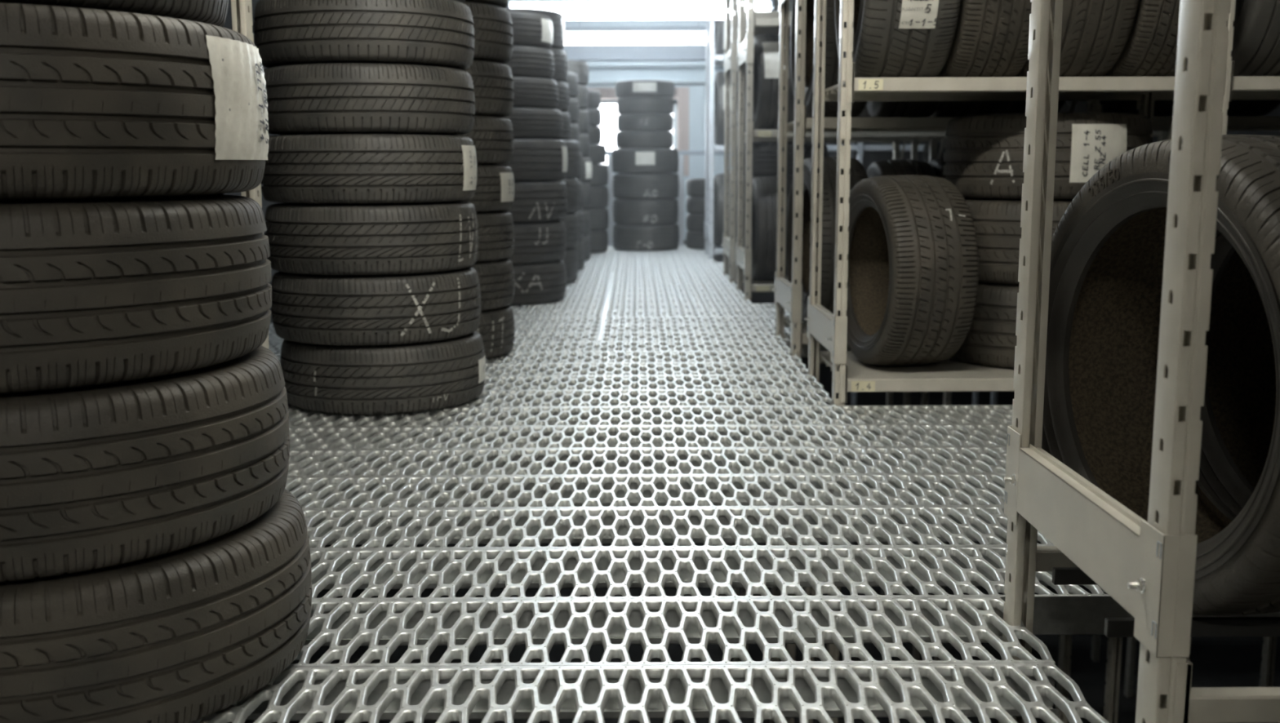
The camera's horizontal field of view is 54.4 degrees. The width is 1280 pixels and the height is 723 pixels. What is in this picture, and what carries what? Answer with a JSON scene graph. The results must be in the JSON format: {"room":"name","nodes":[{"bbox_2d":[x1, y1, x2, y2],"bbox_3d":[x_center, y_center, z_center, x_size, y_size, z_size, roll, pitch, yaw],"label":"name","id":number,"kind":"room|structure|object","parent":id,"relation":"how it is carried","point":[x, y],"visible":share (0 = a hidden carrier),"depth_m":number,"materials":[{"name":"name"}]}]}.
{"room":"tire warehouse","nodes":[
{"label":"tire warehouse","id":0,"kind":"room"},
{"bbox_2d":[223,0,283,323],"bbox_3d":[-2.970,0.029,4.850,0.100,4.750,15.600,0,9,0],"label":"wall","id":1,"kind":"structure","parent":0,"point":[228,24],"depth_m":9.52,"materials":[{"name":"grey paint"}]},
{"bbox_2d":[191,245,1279,722],"bbox_3d":[0.409,-0.191,6.229,4.413,0.074,11.110,0,9,0],"label":"floor","id":2,"kind":"structure","parent":0,"point":[660,411],"depth_m":2.56,"materials":[{"name":"metal"}]},
{"bbox_2d":[0,488,311,722],"bbox_3d":[-0.867,0.346,1.873,0.720,0.236,0.720,-3,9,-17],"label":"tyre","id":3,"kind":"object","parent":2,"relation":"on","point":[186,635],"visible":0.69,"depth_m":1.62,"materials":[{"name":"rubber"}]},
{"bbox_2d":[0,345,289,582],"bbox_3d":[-0.891,0.113,1.836,0.720,0.236,0.720,4,10,26],"label":"tyre","id":4,"kind":"object","parent":3,"relation":"on","point":[104,475],"visible":0.87,"depth_m":1.59,"materials":[{"name":"rubber"}]},
{"bbox_2d":[0,194,271,393],"bbox_3d":[-0.908,-0.120,1.799,0.720,0.236,0.720,-4,10,-25],"label":"tyre","id":5,"kind":"object","parent":4,"relation":"on","point":[93,291],"visible":0.94,"depth_m":1.56,"materials":[{"name":"rubber"}]},
{"bbox_2d":[0,2,269,200],"bbox_3d":[-0.905,-0.353,1.762,0.720,0.236,0.720,-9,12,-43],"label":"tyre","id":6,"kind":"object","parent":5,"relation":"on","point":[95,104],"visible":1,"depth_m":1.54,"materials":[{"name":"rubber"}]},
{"bbox_2d":[0,0,228,26],"bbox_3d":[-0.930,-0.577,1.747,0.670,0.210,0.670,-2,9,-12],"label":"tyre","id":7,"kind":"object","parent":6,"relation":"on","point":[214,12],"visible":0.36,"depth_m":1.65,"materials":[{"name":"rubber"}]},
{"bbox_2d":[280,330,485,414],"bbox_3d":[-0.831,0.014,4.048,0.650,0.212,0.650,-2,9,-12],"label":"tyre","id":8,"kind":"object","parent":2,"relation":"on","point":[406,378],"visible":0.87,"depth_m":3.77,"materials":[{"name":"rubber"}]},
{"bbox_2d":[271,266,480,346],"bbox_3d":[-0.847,-0.195,4.015,0.660,0.212,0.660,7,11,38],"label":"tyre","id":9,"kind":"object","parent":8,"relation":"on","point":[351,310],"visible":0.92,"depth_m":3.73,"materials":[{"name":"rubber"}]},
{"bbox_2d":[264,200,478,275],"bbox_3d":[-0.853,-0.405,3.982,0.666,0.212,0.666,-1,9,-8],"label":"tyre","id":10,"kind":"object","parent":9,"relation":"on","point":[405,238],"visible":0.93,"depth_m":3.70,"materials":[{"name":"rubber"}]},
{"bbox_2d":[261,133,476,204],"bbox_3d":[-0.858,-0.612,3.949,0.672,0.208,0.672,5,10,30],"label":"tyre","id":11,"kind":"object","parent":10,"relation":"on","point":[300,168],"visible":0.95,"depth_m":3.66,"materials":[{"name":"rubber"}]},
{"bbox_2d":[263,62,475,135],"bbox_3d":[-0.856,-0.815,3.917,0.666,0.203,0.666,-4,10,-23],"label":"tyre","id":12,"kind":"object","parent":11,"relation":"on","point":[326,98],"visible":0.82,"depth_m":3.63,"materials":[{"name":"rubber"}]},
{"bbox_2d":[253,0,474,70],"bbox_3d":[-0.855,-1.015,3.885,0.670,0.203,0.670,2,9,15],"label":"tyre","id":13,"kind":"object","parent":12,"relation":"on","point":[429,33],"visible":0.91,"depth_m":3.61,"materials":[{"name":"rubber"}]},
{"bbox_2d":[475,306,515,359],"bbox_3d":[-0.819,-0.128,5.018,0.624,0.190,0.624,-5,10,-29],"label":"tyre","id":14,"kind":"object","parent":2,"relation":"on","point":[496,328],"visible":0.27,"depth_m":4.86,"materials":[{"name":"rubber"}]},
{"bbox_2d":[470,258,514,311],"bbox_3d":[-0.819,-0.316,4.988,0.630,0.190,0.630,1,9,9],"label":"tyre","id":15,"kind":"object","parent":14,"relation":"on","point":[496,277],"visible":0.26,"depth_m":4.82,"materials":[{"name":"rubber"}]},
{"bbox_2d":[475,210,514,262],"bbox_3d":[-0.816,-0.503,4.958,0.628,0.190,0.628,-8,12,-41],"label":"tyre","id":16,"kind":"object","parent":15,"relation":"on","point":[495,229],"visible":0.27,"depth_m":4.79,"materials":[{"name":"rubber"}]},
{"bbox_2d":[457,164,514,212],"bbox_3d":[-0.816,-0.687,4.929,0.634,0.182,0.632,-1,9,-6],"label":"tyre","id":17,"kind":"object","parent":16,"relation":"on","point":[495,187],"visible":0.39,"depth_m":4.76,"materials":[{"name":"rubber"}]},
{"bbox_2d":[458,115,513,164],"bbox_3d":[-0.815,-0.868,4.901,0.632,0.185,0.632,-3,9,-19],"label":"tyre","id":18,"kind":"object","parent":17,"relation":"on","point":[492,137],"visible":0.34,"depth_m":4.73,"materials":[{"name":"rubber"}]},
{"bbox_2d":[463,59,513,117],"bbox_3d":[-0.814,-1.061,4.870,0.636,0.205,0.636,-3,9,-19],"label":"tyre","id":19,"kind":"object","parent":18,"relation":"on","point":[493,85],"visible":0.31,"depth_m":4.70,"materials":[{"name":"rubber"}]},
{"bbox_2d":[462,1,512,63],"bbox_3d":[-0.812,-1.266,4.838,0.632,0.210,0.632,2,9,13],"label":"tyre","id":20,"kind":"object","parent":19,"relation":"on","point":[492,24],"visible":0.23,"depth_m":4.67,"materials":[{"name":"rubber"}]},
{"bbox_2d":[509,260,566,305],"bbox_3d":[-0.755,-0.459,7.011,0.680,0.222,0.680,0,9,0],"label":"tyre","id":21,"kind":"object","parent":2,"relation":"on","point":[545,282],"visible":0.41,"depth_m":6.75,"materials":[{"name":"rubber"}]},
{"bbox_2d":[506,220,566,263],"bbox_3d":[-0.754,-0.679,6.976,0.680,0.222,0.680,0,9,0],"label":"tyre","id":22,"kind":"object","parent":21,"relation":"on","point":[534,242],"visible":0.41,"depth_m":6.72,"materials":[{"name":"rubber"}]},
{"bbox_2d":[503,180,567,222],"bbox_3d":[-0.745,-0.898,6.941,0.680,0.222,0.680,0,9,0],"label":"tyre","id":23,"kind":"object","parent":22,"relation":"on","point":[540,201],"visible":0.43,"depth_m":6.68,"materials":[{"name":"rubber"}]},
{"bbox_2d":[498,137,567,181],"bbox_3d":[-0.743,-1.119,6.907,0.682,0.226,0.680,0,9,0],"label":"tyre","id":24,"kind":"object","parent":23,"relation":"on","point":[533,159],"visible":0.48,"depth_m":6.65,"materials":[{"name":"rubber"}]},
{"bbox_2d":[502,106,563,138],"bbox_3d":[-0.755,-1.311,6.876,0.659,0.162,0.659,-2,9,-13],"label":"tyre","id":25,"kind":"object","parent":24,"relation":"on","point":[526,122],"visible":0.38,"depth_m":6.63,"materials":[{"name":"rubber"}]},
{"bbox_2d":[511,76,558,109],"bbox_3d":[-0.778,-1.470,6.851,0.659,0.160,0.659,-2,9,-13],"label":"tyre","id":26,"kind":"object","parent":25,"relation":"on","point":[528,92],"visible":0.41,"depth_m":6.62,"materials":[{"name":"rubber"}]},
{"bbox_2d":[504,45,554,79],"bbox_3d":[-0.779,-1.629,6.826,0.619,0.162,0.619,-4,10,-22],"label":"tyre","id":27,"kind":"object","parent":26,"relation":"on","point":[525,61],"visible":0.41,"depth_m":6.61,"materials":[{"name":"rubber"}]},
{"bbox_2d":[508,10,553,48],"bbox_3d":[-0.787,-1.796,6.799,0.619,0.176,0.619,-4,10,-22],"label":"tyre","id":28,"kind":"object","parent":27,"relation":"on","point":[529,29],"visible":0.3,"depth_m":6.59,"materials":[{"name":"rubber"}]},
{"bbox_2d":[560,247,577,284],"bbox_3d":[-0.729,-0.625,8.048,0.660,0.225,0.660,0,9,0],"label":"tyre","id":29,"kind":"object","parent":2,"relation":"on","point":[571,260],"visible":0.12,"depth_m":7.91,"materials":[{"name":"rubber"}]},
{"bbox_2d":[560,213,579,248],"bbox_3d":[-0.720,-0.846,8.013,0.660,0.222,0.660,0,9,0],"label":"tyre","id":30,"kind":"object","parent":29,"relation":"on","point":[571,221],"visible":0.16,"depth_m":7.87,"materials":[{"name":"rubber"}]},
{"bbox_2d":[556,177,580,213],"bbox_3d":[-0.715,-1.066,7.978,0.660,0.225,0.660,0,9,0],"label":"tyre","id":31,"kind":"object","parent":30,"relation":"on","point":[571,184],"visible":0.16,"depth_m":7.84,"materials":[{"name":"rubber"}]},
{"bbox_2d":[562,139,580,177],"bbox_3d":[-0.710,-1.294,7.942,0.660,0.235,0.660,0,9,0],"label":"tyre","id":32,"kind":"object","parent":31,"relation":"on","point":[572,146],"visible":0.24,"depth_m":7.80,"materials":[{"name":"rubber"}]},
{"bbox_2d":[555,111,571,139],"bbox_3d":[-0.758,-1.496,7.910,0.639,0.175,0.639,-4,10,-22],"label":"tyre","id":33,"kind":"object","parent":32,"relation":"on","point":[566,117],"visible":0.15,"depth_m":7.80,"materials":[{"name":"rubber"}]},
{"bbox_2d":[554,81,569,111],"bbox_3d":[-0.766,-1.674,7.882,0.639,0.185,0.639,-4,10,-22],"label":"tyre","id":34,"kind":"object","parent":33,"relation":"on","point":[563,92],"visible":0.17,"depth_m":7.76,"materials":[{"name":"rubber"}]},
{"bbox_2d":[549,48,568,82],"bbox_3d":[-0.775,-1.864,7.852,0.640,0.200,0.640,0,9,0],"label":"tyre","id":35,"kind":"object","parent":34,"relation":"on","point":[561,65],"visible":0.2,"depth_m":7.71,"materials":[{"name":"rubber"}]},
{"bbox_2d":[504,8,564,48],"bbox_3d":[-0.792,-2.074,7.819,0.642,0.225,0.640,0,9,0],"label":"tyre","id":36,"kind":"object","parent":35,"relation":"on","point":[557,18],"visible":0.2,"depth_m":7.67,"materials":[{"name":"rubber"}]},
{"bbox_2d":[587,229,608,253],"bbox_3d":[-0.579,-1.061,10.915,0.600,0.190,0.600,0,9,0],"label":"tyre","id":37,"kind":"object","parent":2,"relation":"on","point":[598,238],"visible":0.3,"depth_m":10.73,"materials":[{"name":"rubber"}]},
{"bbox_2d":[588,208,608,231],"bbox_3d":[-0.573,-1.248,10.886,0.600,0.190,0.600,0,9,0],"label":"tyre","id":38,"kind":"object","parent":37,"relation":"on","point":[599,219],"visible":0.3,"depth_m":10.70,"materials":[{"name":"rubber"}]},
{"bbox_2d":[586,186,608,208],"bbox_3d":[-0.573,-1.436,10.856,0.600,0.190,0.600,0,9,0],"label":"tyre","id":39,"kind":"object","parent":38,"relation":"on","point":[599,197],"visible":0.27,"depth_m":10.67,"materials":[{"name":"rubber"}]},
{"bbox_2d":[613,223,679,250],"bbox_3d":[0.055,-1.129,11.212,0.600,0.228,0.600,0,9,0],"label":"tyre","id":40,"kind":"object","parent":2,"relation":"on","point":[625,237],"visible":0.91,"depth_m":10.96,"materials":[{"name":"rubber"}]},
{"bbox_2d":[613,198,678,224],"bbox_3d":[0.051,-1.351,11.176,0.590,0.222,0.590,0,9,0],"label":"tyre","id":41,"kind":"object","parent":40,"relation":"on","point":[626,211],"visible":0.95,"depth_m":10.93,"materials":[{"name":"rubber"}]},
{"bbox_2d":[613,173,679,199],"bbox_3d":[0.054,-1.572,11.142,0.594,0.225,0.594,0,9,0],"label":"tyre","id":42,"kind":"object","parent":41,"relation":"on","point":[653,185],"visible":0.99,"depth_m":10.89,"materials":[{"name":"rubber"}]},
{"bbox_2d":[611,148,679,173],"bbox_3d":[0.047,-1.791,11.106,0.600,0.218,0.602,0,9,0],"label":"tyre","id":43,"kind":"object","parent":42,"relation":"on","point":[624,161],"visible":0.99,"depth_m":10.85,"materials":[{"name":"rubber"}]},
{"bbox_2d":[615,130,673,148],"bbox_3d":[0.040,-1.972,11.078,0.516,0.150,0.516,-1,9,-3],"label":"tyre","id":44,"kind":"object","parent":43,"relation":"on","point":[634,139],"visible":0.96,"depth_m":10.86,"materials":[{"name":"rubber"}]},
{"bbox_2d":[617,113,673,131],"bbox_3d":[0.046,-2.120,11.055,0.504,0.148,0.505,0,9,0],"label":"tyre","id":45,"kind":"object","parent":44,"relation":"on","point":[633,122],"visible":0.94,"depth_m":10.84,"materials":[{"name":"rubber"}]},
{"bbox_2d":[617,96,673,114],"bbox_3d":[0.048,-2.265,11.032,0.503,0.146,0.503,-4,10,-22],"label":"tyre","id":46,"kind":"object","parent":45,"relation":"on","point":[635,104],"visible":0.91,"depth_m":10.82,"materials":[{"name":"rubber"}]},
{"bbox_2d":[615,80,674,97],"bbox_3d":[0.045,-2.407,11.010,0.524,0.142,0.524,-8,12,-42],"label":"tyre","id":47,"kind":"object","parent":46,"relation":"on","point":[628,88],"visible":0.96,"depth_m":10.79,"materials":[{"name":"rubber"}]},
{"bbox_2d":[606,150,733,245],"bbox_3d":[0.044,-1.528,11.655,2.000,0.880,0.100,0,9,0],"label":"guard rail","id":48,"kind":"object","parent":2,"relation":"on","point":[681,154],"visible":0.39,"depth_m":11.62,"materials":[{"name":"metal"}]},
{"bbox_2d":[227,541,1279,722],"bbox_3d":[0.838,2.408,5.244,7.500,0.100,15.600,0,9,0],"label":"floor","id":49,"kind":"structure","parent":0,"point":[1216,661],"depth_m":8.04,"materials":[{"name":"metal"}]},
{"bbox_2d":[200,0,277,722],"bbox_3d":[-1.513,0.346,2.886,1.164,4.725,0.614,0,9,0],"label":"storage rack","id":50,"kind":"object","parent":49,"relation":"on","point":[242,10],"visible":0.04,"depth_m":2.99,"materials":[{"name":"metal"}]},
{"bbox_2d":[704,19,997,546],"bbox_3d":[1.732,-0.838,10.308,2.370,4.725,0.617,0,9,0],"label":"storage rack","id":51,"kind":"object","parent":49,"relation":"on","point":[714,60],"visible":0.2,"depth_m":9.95,"materials":[{"name":"metal"}]},
{"bbox_2d":[713,173,737,246],"bbox_3d":[0.722,-1.246,10.240,0.220,0.600,0.600,0,9,0],"label":"tyre","id":52,"kind":"object","parent":51,"relation":"on","point":[718,183],"visible":0.4,"depth_m":10.01,"materials":[{"name":"rubber"}]},
{"bbox_2d":[713,71,737,145],"bbox_3d":[0.719,-2.055,10.111,0.220,0.600,0.601,0,9,0],"label":"tyre","id":53,"kind":"object","parent":51,"relation":"on","point":[719,80],"visible":0.36,"depth_m":9.88,"materials":[{"name":"rubber"}]},
{"bbox_2d":[714,19,738,54],"bbox_3d":[0.716,-2.747,10.002,0.220,0.600,0.600,0,9,0],"label":"tyre","id":54,"kind":"object","parent":51,"relation":"on","point":[719,24],"visible":0.26,"depth_m":9.81,"materials":[{"name":"rubber"}]},
{"bbox_2d":[707,139,860,155],"bbox_3d":[1.157,-1.746,10.161,1.172,0.120,0.614,0,9,0],"label":"shelf","id":55,"kind":"object","parent":51,"relation":"attached to","point":[712,148],"depth_m":9.87,"materials":[{"name":"grey metal"}]},
{"bbox_2d":[850,142,925,154],"bbox_3d":[2.322,-1.751,10.166,1.142,0.120,0.614,0,9,0],"label":"shelf","id":56,"kind":"object","parent":51,"relation":"attached to","point":[860,148],"depth_m":9.87,"materials":[{"name":"grey metal"}]},
{"bbox_2d":[720,0,1046,596],"bbox_3d":[1.743,-0.533,8.382,2.366,4.725,0.617,0,9,0],"label":"storage rack","id":57,"kind":"object","parent":49,"relation":"on","point":[730,64],"visible":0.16,"depth_m":8.07,"materials":[{"name":"metal"}]},
{"bbox_2d":[726,255,743,280],"bbox_3d":[1.179,-0.632,8.363,1.152,0.120,0.614,0,9,0],"label":"shelf","id":58,"kind":"object","parent":57,"relation":"attached to","point":[731,264],"depth_m":8.06,"materials":[{"name":"metal"}]},
{"bbox_2d":[735,235,743,247],"bbox_3d":[0.937,-0.745,8.346,0.620,0.200,0.620,0,9,0],"label":"tyre","id":59,"kind":"object","parent":57,"relation":"on","point":[736,236],"visible":0.02,"depth_m":8.21,"materials":[{"name":"rubber"}]},
{"bbox_2d":[735,205,744,235],"bbox_3d":[0.936,-0.943,8.314,0.620,0.200,0.620,0,9,0],"label":"tyre","id":60,"kind":"object","parent":59,"relation":"on","point":[744,206],"visible":0.07,"depth_m":8.24,"materials":[{"name":"rubber"}]},
{"bbox_2d":[735,175,793,205],"bbox_3d":[0.935,-1.140,8.283,0.620,0.200,0.620,0,9,0],"label":"tyre","id":61,"kind":"object","parent":60,"relation":"on","point":[789,178],"visible":0.06,"depth_m":8.07,"materials":[{"name":"rubber"}]},
{"bbox_2d":[736,143,828,175],"bbox_3d":[0.935,-1.338,8.252,0.620,0.200,0.620,0,9,0],"label":"tyre","id":62,"kind":"object","parent":61,"relation":"on","point":[765,157],"visible":0.42,"depth_m":7.98,"materials":[{"name":"rubber"}]},
{"bbox_2d":[728,4,791,28],"bbox_3d":[1.173,-2.232,8.111,1.152,0.120,0.614,0,9,0],"label":"shelf","id":63,"kind":"object","parent":57,"relation":"attached to","point":[734,24],"depth_m":7.81,"materials":[{"name":"metal"}]},
{"bbox_2d":[727,127,915,146],"bbox_3d":[1.176,-1.482,8.229,1.152,0.120,0.614,0,9,0],"label":"shelf","id":64,"kind":"object","parent":57,"relation":"attached to","point":[733,139],"depth_m":7.94,"materials":[{"name":"metal"}]},
{"bbox_2d":[733,0,1168,697],"bbox_3d":[1.751,-0.369,7.344,2.361,4.725,0.617,0,9,0],"label":"storage rack","id":65,"kind":"object","parent":49,"relation":"on","point":[757,26],"visible":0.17,"depth_m":7.14,"materials":[{"name":"metal"}]},
{"bbox_2d":[739,268,787,297],"bbox_3d":[1.187,-0.468,7.326,1.147,0.120,0.614,0,9,0],"label":"shelf","id":66,"kind":"object","parent":65,"relation":"attached to","point":[751,285],"depth_m":7.03,"materials":[{"name":"metal"}]},
{"bbox_2d":[742,9,791,36],"bbox_3d":[1.182,-1.911,7.098,1.147,0.120,0.614,0,9,0],"label":"shelf","id":67,"kind":"object","parent":65,"relation":"attached to","point":[757,26],"depth_m":6.81,"materials":[{"name":"metal"}]},
{"bbox_2d":[743,177,790,279],"bbox_3d":[0.748,-0.777,7.277,0.220,0.600,0.600,-1,9,-3],"label":"tyre","id":68,"kind":"object","parent":65,"relation":"on","point":[764,189],"visible":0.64,"depth_m":7.04,"materials":[{"name":"rubber"}]},
{"bbox_2d":[744,34,794,129],"bbox_3d":[0.758,-1.599,7.146,0.240,0.544,0.545,-1,9,-5],"label":"tyre","id":69,"kind":"object","parent":65,"relation":"on","point":[766,46],"visible":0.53,"depth_m":6.93,"materials":[{"name":"rubber"}]},
{"bbox_2d":[741,121,946,145],"bbox_3d":[1.184,-1.318,7.192,1.147,0.120,0.614,0,9,0],"label":"shelf","id":70,"kind":"object","parent":65,"relation":"attached to","point":[750,135],"depth_m":6.90,"materials":[{"name":"metal"}]},
{"bbox_2d":[937,131,1164,141],"bbox_3d":[2.336,-1.323,7.197,1.142,0.120,0.614,0,9,0],"label":"shelf","id":71,"kind":"object","parent":65,"relation":"attached to","point":[1161,135],"depth_m":6.91,"materials":[{"name":"metal"}]},
{"bbox_2d":[769,0,1279,722],"bbox_3d":[1.764,-0.045,5.290,2.356,4.725,0.617,0,9,0],"label":"storage rack","id":72,"kind":"object","parent":49,"relation":"on","point":[788,295],"visible":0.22,"depth_m":4.98,"materials":[{"name":"metal"}]},
{"bbox_2d":[779,306,847,353],"bbox_3d":[1.199,-0.144,5.272,1.142,0.120,0.614,0,9,0],"label":"shelf","id":73,"kind":"object","parent":72,"relation":"attached to","point":[798,328],"depth_m":4.98,"materials":[{"name":"metal"}]},
{"bbox_2d":[786,155,868,323],"bbox_3d":[0.788,-0.504,5.214,0.250,0.704,0.704,-1,9,-5],"label":"tyre","id":74,"kind":"object","parent":72,"relation":"on","point":[858,172],"visible":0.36,"depth_m":5.00,"materials":[{"name":"rubber"}]},
{"bbox_2d":[790,0,867,117],"bbox_3d":[0.785,-1.337,5.082,0.249,0.690,0.690,-1,9,-4],"label":"tyre","id":75,"kind":"object","parent":72,"relation":"on","point":[832,58],"visible":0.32,"depth_m":4.99,"materials":[{"name":"rubber"}]},
{"bbox_2d":[866,159,937,177],"bbox_3d":[1.081,-0.499,5.216,0.240,0.690,0.690,0,9,0],"label":"tyre","id":76,"kind":"object","parent":72,"relation":"on","point":[891,166],"visible":0.12,"depth_m":5.04,"materials":[{"name":"rubber"}]},
{"bbox_2d":[866,101,940,117],"bbox_3d":[1.078,-1.333,5.085,0.250,0.680,0.680,0,9,0],"label":"tyre","id":77,"kind":"object","parent":72,"relation":"on","point":[875,108],"visible":0.19,"depth_m":5.00,"materials":[{"name":"rubber"}]},
{"bbox_2d":[782,104,1095,137],"bbox_3d":[1.196,-0.983,5.139,1.142,0.120,0.614,0,9,0],"label":"shelf","id":78,"kind":"object","parent":72,"relation":"attached to","point":[801,125],"depth_m":4.84,"materials":[{"name":"metal"}]},
{"bbox_2d":[1066,100,1155,114],"bbox_3d":[1.938,-1.337,5.088,0.250,0.680,0.680,0,9,0],"label":"tyre","id":79,"kind":"object","parent":72,"relation":"on","point":[1108,106],"visible":0.09,"depth_m":4.99,"materials":[{"name":"rubber"}]},
{"bbox_2d":[1097,104,1279,131],"bbox_3d":[2.346,-0.988,5.144,1.142,0.120,0.614,0,9,0],"label":"shelf","id":80,"kind":"object","parent":72,"relation":"attached to","point":[1233,122],"depth_m":4.85,"materials":[{"name":"metal"}]},
{"bbox_2d":[804,0,1279,722],"bbox_3d":[1.769,0.121,4.243,2.356,4.725,0.617,0,9,0],"label":"storage rack","id":81,"kind":"object","parent":49,"relation":"on","point":[850,374],"visible":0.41,"depth_m":3.93,"materials":[{"name":"metal"}]},
{"bbox_2d":[834,0,960,77],"bbox_3d":[0.823,-1.250,4.022,0.306,0.689,0.692,0,9,0],"label":"tyre","id":82,"kind":"object","parent":81,"relation":"on","point":[892,38],"visible":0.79,"depth_m":3.81,"materials":[{"name":"rubber"}]},
{"bbox_2d":[833,174,978,365],"bbox_3d":[0.875,-0.304,4.164,0.288,0.634,0.634,-2,9,-11],"label":"tyre","id":83,"kind":"object","parent":81,"relation":"on","point":[913,279],"visible":0.93,"depth_m":3.93,"materials":[{"name":"rubber"}]},
{"bbox_2d":[813,339,1014,403],"bbox_3d":[1.204,0.022,4.225,1.142,0.120,0.614,0,9,0],"label":"shelf","id":84,"kind":"object","parent":81,"relation":"attached to","point":[852,375],"depth_m":3.95,"materials":[{"name":"metal"}]},
{"bbox_2d":[935,0,1031,77],"bbox_3d":[1.099,-1.237,4.027,0.249,0.660,0.660,0,9,0],"label":"tyre","id":85,"kind":"object","parent":81,"relation":"on","point":[991,37],"visible":0.61,"depth_m":3.82,"materials":[{"name":"rubber"}]},
{"bbox_2d":[951,281,1018,368],"bbox_3d":[1.386,-0.152,4.336,0.676,0.276,0.676,-9,13,-44],"label":"tyre","id":86,"kind":"object","parent":81,"relation":"on","point":[991,339],"visible":0.16,"depth_m":4.09,"materials":[{"name":"rubber"}]},
{"bbox_2d":[964,198,1072,284],"bbox_3d":[1.385,-0.426,4.293,0.676,0.276,0.676,-1,9,-6],"label":"tyre","id":87,"kind":"object","parent":86,"relation":"on","point":[997,222],"visible":0.17,"depth_m":4.05,"materials":[{"name":"rubber"}]},
{"bbox_2d":[943,112,1152,199],"bbox_3d":[1.384,-0.699,4.250,0.676,0.276,0.676,1,9,10],"label":"tyre","id":88,"kind":"object","parent":87,"relation":"on","point":[984,154],"visible":0.66,"depth_m":3.98,"materials":[{"name":"rubber"}]},
{"bbox_2d":[818,62,1222,110],"bbox_3d":[1.201,-0.897,4.080,1.142,0.120,0.614,0,9,0],"label":"shelf","id":89,"kind":"object","parent":81,"relation":"attached to","point":[1143,90],"depth_m":3.79,"materials":[{"name":"metal"}]},
{"bbox_2d":[1015,0,1138,76],"bbox_3d":[1.368,-1.248,4.026,0.284,0.680,0.680,0,9,0],"label":"tyre","id":90,"kind":"object","parent":81,"relation":"on","point":[1095,33],"visible":0.49,"depth_m":3.80,"materials":[{"name":"rubber"}]},
{"bbox_2d":[1102,0,1187,76],"bbox_3d":[1.625,-1.239,4.029,0.223,0.659,0.660,0,9,0],"label":"tyre","id":91,"kind":"object","parent":81,"relation":"on","point":[1150,49],"visible":0.37,"depth_m":3.84,"materials":[{"name":"rubber"}]},
{"bbox_2d":[1155,61,1279,101],"bbox_3d":[2.351,-0.902,4.085,1.142,0.120,0.614,0,9,0],"label":"shelf","id":92,"kind":"object","parent":81,"relation":"attached to","point":[1258,87],"depth_m":3.79,"materials":[{"name":"metal"}]},
{"bbox_2d":[1186,0,1279,76],"bbox_3d":[1.973,-1.246,4.029,0.250,0.670,0.670,0,9,0],"label":"tyre","id":93,"kind":"object","parent":81,"relation":"on","point":[1255,51],"visible":0.39,"depth_m":3.84,"materials":[{"name":"rubber"}]},
{"bbox_2d":[998,0,1279,722],"bbox_3d":[1.190,0.507,1.811,1.196,4.725,0.617,0,9,0],"label":"storage rack","id":94,"kind":"object","parent":49,"relation":"on","point":[1148,568],"visible":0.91,"depth_m":1.49,"materials":[{"name":"metal"}]},
{"bbox_2d":[1035,546,1279,722],"bbox_3d":[1.201,0.367,1.789,1.132,0.120,0.614,0,9,0],"label":"shelf","id":95,"kind":"object","parent":94,"relation":"attached to","point":[1180,703],"depth_m":1.50,"materials":[{"name":"metal"}]},
{"bbox_2d":[1041,134,1279,616],"bbox_3d":[0.832,0.018,1.795,0.245,0.680,0.680,-2,9,-13],"label":"tyre","id":96,"kind":"object","parent":94,"relation":"on","point":[1107,253],"visible":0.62,"depth_m":1.97,"materials":[{"name":"rubber"}]},
{"bbox_2d":[1199,232,1276,515],"bbox_3d":[1.076,-0.002,1.848,0.245,0.680,0.680,-2,9,-13],"label":"tyre","id":97,"kind":"object","parent":94,"relation":"on","point":[1237,413],"visible":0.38,"depth_m":2.15,"materials":[{"name":"rubber"}]},
{"bbox_2d":[505,7,1014,405],"bbox_3d":[0.791,-1.232,12.743,7.500,4.750,0.350,0,9,0],"label":"wall","id":98,"kind":"structure","parent":0,"point":[696,91],"depth_m":12.43,"materials":[{"name":"white paint"}]},
{"bbox_2d":[561,44,711,61],"bbox_3d":[0.786,-3.049,12.197,7.500,0.190,0.160,0,9,0],"label":"beam","id":99,"kind":"structure","parent":98,"relation":"attached to","point":[656,52],"depth_m":12.12,"materials":[{"name":"metal"}]},
{"bbox_2d":[587,87,688,176],"bbox_3d":[-0.153,-2.314,12.562,1.280,0.870,0.360,0,9,0],"label":"window surround","id":100,"kind":"object","parent":98,"relation":"attached to","point":[681,94],"visible":0.36,"depth_m":12.37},
{"bbox_2d":[599,99,677,174],"bbox_3d":[-0.153,-2.264,12.601,1.060,0.760,0.040,0,9,0],"label":"window","id":101,"kind":"structure","parent":98,"relation":"in","point":[608,108],"depth_m":12.57,"materials":[{"name":"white glass"}]},
{"bbox_2d":[584,61,724,67],"bbox_3d":[0.786,-2.915,12.198,7.500,0.045,0.200,0,9,0],"label":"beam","id":102,"kind":"structure","parent":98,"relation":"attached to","point":[591,64],"depth_m":12.10,"materials":[{"name":"white metal"}]},
{"bbox_3d":[0.821,-2.382,4.487,7.500,0.100,15.600,0,9,0],"label":"ceiling","id":103,"kind":"structure","parent":0,"visible":0},
{"bbox_2d":[564,19,711,44],"bbox_3d":[-0.009,-3.076,10.954,1.500,0.544,0.220,0,9,0],"label":"ceiling lamp","id":104,"kind":"object","parent":103,"relation":"hanging from","point":[579,35],"visible":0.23,"depth_m":10.89,"materials":[{"name":"paint"}]},
{"bbox_2d":[506,0,774,19],"bbox_3d":[0.001,-2.738,8.882,1.900,0.564,0.240,0,9,0],"label":"ceiling lamp","id":105,"kind":"object","parent":103,"relation":"hanging from","point":[569,9],"visible":0.66,"depth_m":8.81,"materials":[{"name":"paint"}]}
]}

